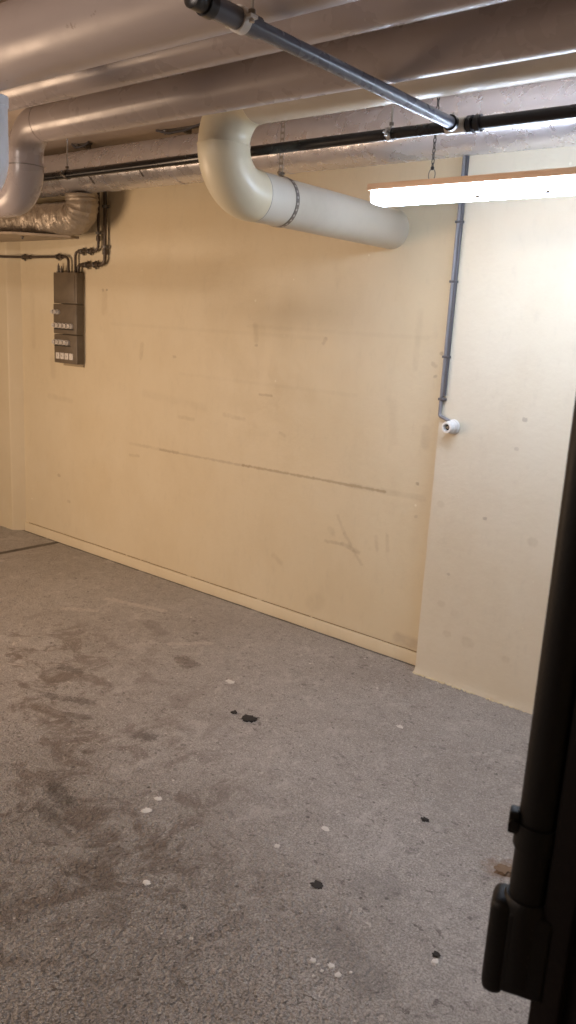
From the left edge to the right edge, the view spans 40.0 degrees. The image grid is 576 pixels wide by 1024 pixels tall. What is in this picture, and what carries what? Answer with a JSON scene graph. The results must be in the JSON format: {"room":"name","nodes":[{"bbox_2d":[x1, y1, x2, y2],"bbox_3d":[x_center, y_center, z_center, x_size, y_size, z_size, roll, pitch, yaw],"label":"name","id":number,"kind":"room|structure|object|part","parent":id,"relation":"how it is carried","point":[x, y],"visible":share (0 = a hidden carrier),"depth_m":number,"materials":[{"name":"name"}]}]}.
{"room":"basement utility room","nodes":[
{"label":"basement utility room","id":0,"kind":"room"},
{"bbox_2d":[0,0,201,155],"bbox_3d":[-2.537,-1.564,1.485,10.100,0.200,7.100,13,17,37],"label":"ceiling","id":1,"kind":"structure","parent":0,"point":[147,132],"depth_m":4.21,"materials":[{"name":"concrete"}]},
{"bbox_2d":[59,139,70,179],"bbox_3d":[-0.915,-1.585,3.272,0.015,0.393,0.067,13,17,37],"label":"clamp","id":2,"kind":"object","parent":1,"relation":"hanging from","point":[62,172],"visible":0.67,"depth_m":3.29,"materials":[{"name":"metal"}]},
{"bbox_3d":[-0.913,-1.604,3.268,0.006,0.354,0.006,13,17,37],"label":"threaded rod","id":3,"kind":"part","parent":2,"relation":"part of","materials":[{"name":"metal"}]},
{"bbox_2d":[71,141,91,148],"bbox_3d":[-1.151,-2.055,4.444,0.155,0.036,0.070,13,17,37],"label":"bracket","id":4,"kind":"object","parent":1,"relation":"attached to","point":[87,145],"visible":0.92,"depth_m":4.44,"materials":[{"name":"metal"}]},
{"bbox_3d":[-1.153,-2.062,4.464,0.120,0.030,0.040,13,17,37],"label":"plate","id":5,"kind":"part","parent":4,"relation":"part of","materials":[{"name":"metal"}]},
{"bbox_2d":[156,123,199,134],"bbox_3d":[-0.534,-1.909,3.960,0.327,0.038,0.070,13,17,37],"label":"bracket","id":6,"kind":"object","parent":1,"relation":"attached to","point":[187,129],"visible":0.91,"depth_m":3.95,"materials":[{"name":"metal"}]},
{"bbox_3d":[-0.550,-1.918,3.990,0.260,0.030,0.040,13,17,37],"label":"plate","id":7,"kind":"part","parent":6,"relation":"part of","materials":[{"name":"metal"}]},
{"bbox_2d":[270,120,299,227],"bbox_3d":[-0.019,-1.318,2.790,0.173,0.598,0.026,13,17,37],"label":"strap","id":8,"kind":"object","parent":1,"relation":"hanging from","point":[279,172],"visible":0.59,"depth_m":2.80,"materials":[{"name":"metal"}]},
{"bbox_2d":[197,52,575,248],"bbox_3d":[1.476,-0.942,1.889,3.754,0.436,1.187,13,17,37],"label":"drain pipe","id":9,"kind":"object","parent":8,"relation":"hanging from","point":[248,193],"visible":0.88,"depth_m":2.54,"materials":[{"name":"plastic"}]},
{"bbox_2d":[383,104,394,141],"bbox_3d":[0.315,-1.293,2.307,0.015,0.393,0.067,13,17,37],"label":"clamp","id":10,"kind":"object","parent":1,"relation":"hanging from","point":[386,131],"visible":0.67,"depth_m":2.33,"materials":[{"name":"metal"}]},
{"bbox_2d":[43,104,575,181],"bbox_3d":[-1.052,-1.444,3.413,9.698,0.046,0.046,13,17,37],"label":"pipe","id":11,"kind":"object","parent":10,"relation":"hanging from","point":[476,123],"visible":0.9,"depth_m":2.40,"materials":[{"name":"black metal"}]},
{"bbox_2d":[184,0,458,131],"bbox_3d":[0.141,-1.007,1.815,0.048,0.048,1.006,13,17,37],"label":"pipe","id":12,"kind":"object","parent":11,"relation":"attached to","point":[227,13],"visible":0.98,"depth_m":1.70,"materials":[{"name":"grey metal"}]},
{"bbox_2d":[212,0,264,39],"bbox_3d":[-0.101,-0.952,1.524,0.041,0.041,0.135,13,17,37],"label":"clamp","id":13,"kind":"object","parent":12,"relation":"attached to","point":[227,13],"depth_m":1.50,"materials":[{"name":"grey plastic"}]},
{"bbox_3d":[0.316,-1.312,2.303,0.006,0.354,0.006,13,17,37],"label":"threaded rod","id":14,"kind":"part","parent":10,"relation":"part of","materials":[{"name":"metal"}]},
{"bbox_2d":[367,97,575,206],"bbox_3d":[0.804,-1.178,2.230,1.297,0.535,0.091,13,17,37],"label":"lamp","id":15,"kind":"object","parent":1,"relation":"hanging from","point":[557,181],"depth_m":2.41,"materials":[{"name":"white metal"}]},
{"bbox_3d":[0.470,-1.286,2.475,0.012,0.471,0.026,-5,15,-31],"label":"lamp chain","id":16,"kind":"part","parent":15,"relation":"part of","materials":[{"name":"silver metal"}]},
{"bbox_2d":[20,157,462,651],"bbox_3d":[-0.427,-0.766,4.412,10.100,2.450,0.200,13,17,37],"label":"wall","id":17,"kind":"structure","parent":0,"point":[251,410],"depth_m":4.12,"materials":[{"name":"beige paint"}]},
{"bbox_2d":[0,241,25,529],"bbox_3d":[-3.041,-1.347,6.295,3.158,2.450,0.070,13,17,37],"label":"wall","id":18,"kind":"structure","parent":17,"relation":"attached to","point":[12,441],"depth_m":5.43,"materials":[{"name":"beige paint"}]},
{"bbox_2d":[0,253,69,271],"bbox_3d":[-2.003,-1.677,5.322,1.625,0.118,0.082,12,16,33],"label":"conduit","id":19,"kind":"object","parent":17,"relation":"attached to","point":[58,256],"visible":1,"depth_m":5.01,"materials":[{"name":"grey metal"}]},
{"bbox_2d":[50,263,83,367],"bbox_3d":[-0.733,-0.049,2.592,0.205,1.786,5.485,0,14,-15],"label":"electrical panel","id":20,"kind":"object","parent":17,"relation":"attached to","point":[68,324],"visible":1,"depth_m":4.90,"materials":[{"name":"grey metal"}]},
{"bbox_2d":[64,353,68,359],"bbox_3d":[-1.388,-0.975,4.959,0.038,0.040,0.005,13,17,37],"label":"fuse","id":21,"kind":"object","parent":20,"relation":"attached to","point":[66,355],"depth_m":4.95,"materials":[{"name":"white plastic"}]},
{"bbox_3d":[-1.342,-1.195,4.952,0.203,0.560,0.012,13,17,37],"label":"plate","id":22,"kind":"part","parent":20,"relation":"part of","materials":[{"name":"grey metal"}]},
{"bbox_2d":[74,192,102,271],"bbox_3d":[-1.191,-1.774,4.694,0.253,0.678,0.032,13,17,37],"label":"conduit","id":23,"kind":"object","parent":17,"relation":"attached to","point":[90,250],"visible":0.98,"depth_m":4.67,"materials":[{"name":"grey metal"}]},
{"bbox_2d":[77,192,109,272],"bbox_3d":[-1.155,-1.765,4.666,0.290,0.678,0.037,13,17,37],"label":"conduit","id":24,"kind":"object","parent":17,"relation":"attached to","point":[96,265],"visible":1,"depth_m":4.63,"materials":[{"name":"grey metal"}]},
{"bbox_2d":[25,522,416,664],"bbox_3d":[-0.616,0.397,4.646,3.236,0.064,0.014,13,17,37],"label":"baseboard","id":25,"kind":"structure","parent":17,"relation":"attached to","point":[358,639],"depth_m":4.38,"materials":[{"name":"beige paint"}]},
{"bbox_2d":[442,419,459,433],"bbox_3d":[0.675,-0.354,3.297,0.056,0.062,0.062,-9,18,-43],"label":"wall socket","id":26,"kind":"object","parent":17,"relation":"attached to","point":[452,426],"visible":1,"depth_m":3.29,"materials":[{"name":"white plastic"}]},
{"bbox_2d":[438,156,469,421],"bbox_3d":[0.692,-1.003,3.185,0.071,1.294,0.018,13,17,37],"label":"conduit","id":27,"kind":"object","parent":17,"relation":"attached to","point":[459,222],"visible":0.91,"depth_m":3.22,"materials":[{"name":"grey metal"}]},
{"bbox_2d":[413,146,575,714],"bbox_3d":[1.945,-0.159,2.364,3.322,2.450,0.094,13,17,37],"label":"wall","id":28,"kind":"structure","parent":17,"relation":"attached to","point":[498,482],"depth_m":3.19,"materials":[{"name":"beige paint"}]},
{"bbox_2d":[412,672,524,711],"bbox_3d":[0.901,0.810,3.355,0.857,0.009,0.026,13,17,37],"label":"trim","id":29,"kind":"structure","parent":28,"relation":"attached to","point":[452,686],"depth_m":3.47,"materials":[{"name":"paint"}]},
{"bbox_2d":[0,526,531,1023],"bbox_3d":[-2.679,1.013,2.083,10.100,0.200,7.100,13,17,37],"label":"floor","id":30,"kind":"structure","parent":0,"point":[116,697],"depth_m":2.50,"materials":[{"name":"concrete"}]},
{"bbox_2d":[140,807,151,812],"bbox_3d":[-0.446,0.938,2.488,0.038,0.003,0.028,4,13,4],"label":"chip","id":31,"kind":"object","parent":30,"relation":"on","point":[146,810],"visible":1,"depth_m":2.48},
{"bbox_2d":[143,880,150,885],"bbox_3d":[-0.387,1.016,2.168,0.027,0.003,0.019,13,17,37],"label":"chip","id":32,"kind":"object","parent":30,"relation":"on","point":[145,882],"visible":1,"depth_m":2.17,"materials":[{"name":"white"}]},
{"bbox_2d":[226,679,234,683],"bbox_3d":[-0.250,0.733,3.417,0.050,0.004,0.032,13,17,37],"label":"chip","id":33,"kind":"object","parent":30,"relation":"on","point":[227,680],"visible":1,"depth_m":3.41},
{"bbox_2d":[241,714,257,722],"bbox_3d":[-0.151,0.810,3.101,0.069,0.006,0.052,7,13,14],"label":"scrap","id":34,"kind":"object","parent":30,"relation":"on","point":[246,718],"visible":1,"depth_m":3.10,"materials":[{"name":"black"}]},
{"bbox_2d":[309,957,315,963],"bbox_3d":[0.062,1.095,1.932,0.019,0.003,0.016,13,17,37],"label":"crumb","id":35,"kind":"object","parent":30,"relation":"on","point":[313,960],"visible":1,"depth_m":1.93,"materials":[{"name":"white paint"}]},
{"bbox_2d":[310,880,323,888],"bbox_3d":[0.081,1.035,2.197,0.031,0.002,0.038,-7,17,-38],"label":"scrap","id":36,"kind":"object","parent":30,"relation":"on","point":[316,884],"visible":1,"depth_m":2.20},
{"bbox_2d":[328,963,334,968],"bbox_3d":[0.105,1.101,1.919,0.019,0.003,0.018,2,13,-7],"label":"crumb","id":37,"kind":"object","parent":30,"relation":"on","point":[330,965],"visible":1,"depth_m":1.92,"materials":[{"name":"white paint"}]},
{"bbox_2d":[334,972,341,977],"bbox_3d":[0.120,1.107,1.893,0.018,0.003,0.017,-6,16,-34],"label":"crumb","id":38,"kind":"object","parent":30,"relation":"on","point":[338,974],"visible":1,"depth_m":1.89,"materials":[{"name":"white paint"}]},
{"bbox_2d":[421,817,428,821],"bbox_3d":[0.436,0.978,2.521,0.030,0.004,0.025,5,13,9],"label":"pebble","id":39,"kind":"object","parent":30,"relation":"on","point":[423,819],"visible":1,"depth_m":2.52,"materials":[{"name":"black stone"}]},
{"bbox_2d":[431,958,437,965],"bbox_3d":[0.361,1.108,1.947,0.019,0.004,0.024,6,13,12],"label":"crumb","id":40,"kind":"object","parent":30,"relation":"on","point":[435,961],"visible":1,"depth_m":1.95,"materials":[{"name":"white paint"}]},
{"bbox_2d":[432,951,440,957],"bbox_3d":[0.370,1.102,1.972,0.026,0.004,0.022,13,17,37],"label":"pebble","id":41,"kind":"object","parent":30,"relation":"on","point":[436,954],"visible":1,"depth_m":1.97,"materials":[{"name":"black stone"}]},
{"bbox_2d":[494,864,511,876],"bbox_3d":[0.633,1.040,2.294,0.075,0.009,0.046,5,13,6],"label":"dry leaf","id":42,"kind":"object","parent":30,"relation":"on","point":[501,869],"visible":0.81,"depth_m":2.29,"materials":[{"name":"brown plant"}]},
{"bbox_2d":[481,395,575,1023],"bbox_3d":[0.622,0.318,0.527,1.011,2.210,0.063,14,17,40],"label":"gate","id":43,"kind":"object","parent":30,"relation":"on","point":[530,951],"visible":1,"depth_m":0.83,"materials":[{"name":"black metal"}]},
{"bbox_3d":[0.309,0.236,0.807,0.032,2.210,0.036,15,17,41],"label":"edge frame","id":44,"kind":"part","parent":43,"relation":"part of","materials":[{"name":"black metal"}]},
{"bbox_3d":[0.646,0.324,0.508,0.950,2.200,0.008,15,17,41],"label":"door","id":45,"kind":"part","parent":43,"relation":"part of","materials":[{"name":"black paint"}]},
{"bbox_3d":[-6.435,-1.185,4.790,0.200,2.450,6.700,13,17,37],"label":"wall","id":46,"kind":"structure","parent":0,"visible":0},
{"bbox_2d":[0,0,358,90],"bbox_3d":[-1.558,-1.449,2.768,9.698,0.190,0.190,13,17,37],"label":"drain pipe","id":47,"kind":"object","parent":46,"relation":"attached to","point":[40,40],"visible":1,"depth_m":1.83,"materials":[{"name":"plastic"}]},
{"bbox_2d":[0,93,8,190],"bbox_3d":[-1.038,-1.097,2.442,0.551,0.291,0.102,13,17,37],"label":"pipe","id":48,"kind":"object","parent":47,"relation":"attached to","point":[4,100],"visible":1,"depth_m":2.29,"materials":[{"name":"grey plastic"}]},
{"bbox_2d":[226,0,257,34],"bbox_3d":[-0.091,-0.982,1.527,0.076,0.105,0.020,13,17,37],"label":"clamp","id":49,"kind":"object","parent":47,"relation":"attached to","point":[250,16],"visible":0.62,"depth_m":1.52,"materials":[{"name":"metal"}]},
{"bbox_2d":[0,0,511,111],"bbox_3d":[-1.396,-1.491,2.961,9.698,0.120,0.120,13,17,37],"label":"drain pipe","id":50,"kind":"object","parent":46,"relation":"attached to","point":[361,16],"visible":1,"depth_m":1.94,"materials":[{"name":"beige plastic"}]},
{"bbox_2d":[0,0,575,217],"bbox_3d":[-1.282,-1.355,3.148,9.698,0.368,0.130,13,17,37],"label":"drain pipe","id":51,"kind":"object","parent":46,"relation":"attached to","point":[513,31],"visible":0.89,"depth_m":2.06,"materials":[{"name":"beige plastic"}]},
{"bbox_2d":[39,77,575,197],"bbox_3d":[-0.571,-1.745,3.935,9.698,0.223,0.229,13,17,37],"label":"ventilation duct","id":52,"kind":"object","parent":46,"relation":"attached to","point":[558,92],"visible":0.61,"depth_m":3.17,"materials":[{"name":"metal"}]},
{"bbox_2d":[0,193,98,241],"bbox_3d":[-2.830,-2.003,5.513,4.195,0.246,0.609,13,17,37],"label":"flexible duct","id":53,"kind":"object","parent":52,"relation":"attached to","point":[56,220],"visible":0.91,"depth_m":4.53,"materials":[{"name":"metal"}]}
]}

